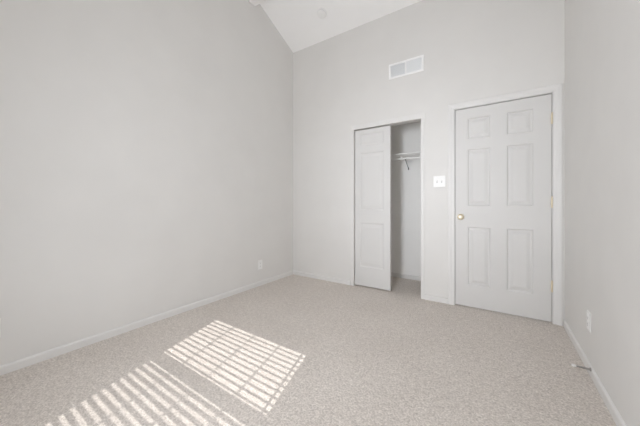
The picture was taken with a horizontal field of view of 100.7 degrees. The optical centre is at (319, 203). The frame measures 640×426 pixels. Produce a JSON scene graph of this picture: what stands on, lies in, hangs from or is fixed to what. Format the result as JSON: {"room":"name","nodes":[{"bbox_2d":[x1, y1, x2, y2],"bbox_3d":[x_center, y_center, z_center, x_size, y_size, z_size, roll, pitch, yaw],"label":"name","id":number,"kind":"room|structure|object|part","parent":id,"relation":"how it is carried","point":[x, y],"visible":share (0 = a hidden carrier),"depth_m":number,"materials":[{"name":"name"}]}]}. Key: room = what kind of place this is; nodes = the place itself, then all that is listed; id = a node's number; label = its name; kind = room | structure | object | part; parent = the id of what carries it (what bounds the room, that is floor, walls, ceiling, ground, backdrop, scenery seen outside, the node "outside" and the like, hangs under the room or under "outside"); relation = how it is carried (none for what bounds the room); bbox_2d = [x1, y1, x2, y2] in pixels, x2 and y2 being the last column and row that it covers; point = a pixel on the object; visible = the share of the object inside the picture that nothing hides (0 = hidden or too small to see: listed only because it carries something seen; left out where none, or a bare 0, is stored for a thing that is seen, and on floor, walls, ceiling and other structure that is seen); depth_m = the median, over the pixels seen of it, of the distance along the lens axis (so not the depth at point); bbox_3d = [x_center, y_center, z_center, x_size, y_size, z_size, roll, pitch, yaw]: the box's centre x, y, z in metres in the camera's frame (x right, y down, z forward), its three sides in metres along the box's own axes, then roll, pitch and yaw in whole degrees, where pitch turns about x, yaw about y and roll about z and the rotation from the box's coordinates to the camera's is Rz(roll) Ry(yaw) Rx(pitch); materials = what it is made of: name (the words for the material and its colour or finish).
{"room":"empty bedroom","nodes":[
{"label":"empty bedroom","id":0,"kind":"room"},
{"bbox_2d":[0,0,292,365],"bbox_3d":[-1.459,-0.735,2.458,0.100,3.770,3.860,0,0,34],"label":"wall","id":1,"kind":"structure","parent":0,"point":[146,146],"depth_m":2.20,"materials":[{"name":"paint"}]},
{"bbox_2d":[0,270,293,375],"bbox_3d":[-1.413,1.022,2.426,0.012,0.057,3.660,0,0,34],"label":"baseboard","id":2,"kind":"structure","parent":1,"relation":"attached to","point":[24,362],"depth_m":2.11,"materials":[{"name":"paint"}]},
{"bbox_2d":[258,260,261,269],"bbox_3d":[-0.766,0.782,3.395,0.009,0.118,0.072,0,0,34],"label":"wall outlet","id":3,"kind":"object","parent":1,"relation":"attached to","point":[259,261],"visible":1,"depth_m":3.38,"materials":[{"name":"white plastic"}]},
{"bbox_2d":[0,274,616,425],"bbox_3d":[0.028,1.110,1.883,3.210,0.120,4.560,0,0,34],"label":"floor","id":4,"kind":"structure","parent":0,"point":[292,350],"depth_m":1.68,"materials":[{"name":"carpet"}]},
{"bbox_2d":[260,0,421,52],"bbox_3d":[-0.167,-2.135,1.592,3.210,1.270,3.860,0,0,34],"label":"ceiling","id":5,"kind":"structure","parent":0,"point":[297,22],"depth_m":3.36,"materials":[{"name":"paint"}]},
{"bbox_2d":[248,0,264,5],"bbox_3d":[0.403,-2.555,2.444,3.010,0.170,0.110,0,0,34],"label":"beam","id":6,"kind":"structure","parent":5,"relation":"attached to","point":[253,2],"depth_m":3.24,"materials":[{"name":"paint"}]},
{"bbox_2d":[317,8,326,18],"bbox_3d":[0.024,-2.369,3.312,0.128,0.078,0.120,0,0,38],"label":"smoke detector","id":7,"kind":"object","parent":5,"relation":"attached to","point":[321,12],"visible":1,"depth_m":3.29,"materials":[{"name":"plastic"}]},
{"bbox_2d":[391,121,420,276],"bbox_3d":[0.934,-0.215,3.587,1.780,2.530,0.680,0,0,34],"label":"wall","id":8,"kind":"structure","parent":0,"point":[405,138],"depth_m":3.72,"materials":[{"name":"white paint"}]},
{"bbox_2d":[391,151,420,169],"bbox_3d":[0.992,-0.564,3.673,1.612,0.187,0.312,0,0,34],"label":"wire shelf","id":9,"kind":"object","parent":8,"relation":"attached to","point":[399,154],"visible":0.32,"depth_m":3.46,"materials":[{"name":"grey metal"}]},
{"bbox_3d":[0.910,-0.582,3.551,1.612,0.020,0.020,0,0,34],"label":"hanging rail","id":10,"kind":"part","parent":9,"relation":"part of","materials":[{"name":"white metal"}]},
{"bbox_3d":[0.912,-0.648,3.554,1.612,0.019,0.019,0,0,34],"label":"rail","id":11,"kind":"part","parent":9,"relation":"part of","materials":[{"name":"white metal"}]},
{"bbox_2d":[391,272,420,280],"bbox_3d":[1.075,1.022,3.798,1.620,0.057,0.012,0,0,34],"label":"baseboard","id":12,"kind":"structure","parent":8,"relation":"attached to","point":[412,277],"depth_m":3.71,"materials":[{"name":"paint"}]},
{"bbox_2d":[293,0,564,320],"bbox_3d":[0.879,-0.598,3.154,3.010,3.295,0.100,0,0,34],"label":"wall","id":13,"kind":"structure","parent":0,"point":[471,49],"depth_m":3.02,"materials":[{"name":"paint"}]},
{"bbox_2d":[293,270,447,303],"bbox_3d":[0.474,1.022,3.358,2.085,0.057,0.012,0,0,34],"label":"baseboard","id":14,"kind":"structure","parent":13,"relation":"attached to","point":[326,278],"depth_m":3.51,"materials":[{"name":"paint"}]},
{"bbox_2d":[355,126,390,290],"bbox_3d":[0.651,0.053,3.284,0.461,1.961,0.030,0,0,34],"label":"door","id":15,"kind":"structure","parent":13,"relation":"in","point":[372,146],"depth_m":3.26,"materials":[{"name":"paint"}]},
{"bbox_2d":[351,113,425,298],"bbox_3d":[0.804,0.026,3.199,0.915,2.047,0.110,0,0,34],"label":"door frame","id":16,"kind":"structure","parent":13,"relation":"attached to","point":[421,116],"depth_m":3.17,"materials":[{"name":"paint"}]},
{"bbox_2d":[389,55,423,79],"bbox_3d":[0.975,-1.550,3.018,0.394,0.176,0.020,0,0,34],"label":"air vent","id":17,"kind":"object","parent":13,"relation":"in","point":[416,64],"visible":1,"depth_m":3.01,"materials":[{"name":"metal"}]},
{"bbox_2d":[433,176,444,186],"bbox_3d":[1.270,-0.237,2.821,0.118,0.118,0.018,0,0,34],"label":"light switch","id":18,"kind":"object","parent":13,"relation":"attached to","point":[438,181],"visible":1,"depth_m":2.83,"materials":[{"name":"white plastic"}]},
{"bbox_2d":[448,83,562,325],"bbox_3d":[1.727,0.007,2.548,0.897,2.085,0.164,0,0,34],"label":"door","id":19,"kind":"structure","parent":13,"relation":"in","point":[505,151],"depth_m":2.50,"materials":[{"name":"paint"}]},
{"bbox_2d":[565,0,639,425],"bbox_3d":[1.125,-0.735,0.727,0.100,3.770,3.860,0,0,34],"label":"wall","id":20,"kind":"structure","parent":0,"point":[602,37],"depth_m":1.43,"materials":[{"name":"paint"}]},
{"bbox_2d":[571,364,591,370],"bbox_3d":[1.597,1.000,1.621,0.087,0.022,0.022,0,0,34],"label":"door stop","id":21,"kind":"object","parent":20,"relation":"attached to","point":[573,365],"visible":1,"depth_m":1.62,"materials":[{"name":"metal"}]},
{"bbox_2d":[587,310,590,332],"bbox_3d":[1.689,0.738,1.667,0.009,0.118,0.072,0,0,34],"label":"wall outlet","id":22,"kind":"object","parent":20,"relation":"attached to","point":[588,312],"visible":1,"depth_m":1.65,"materials":[{"name":"white plastic"}]},
{"bbox_2d":[563,320,626,425],"bbox_3d":[1.072,1.022,0.749,0.012,0.057,3.638,0,0,34],"label":"baseboard","id":23,"kind":"structure","parent":20,"relation":"attached to","point":[618,420],"depth_m":1.50,"materials":[{"name":"paint"}]}
]}

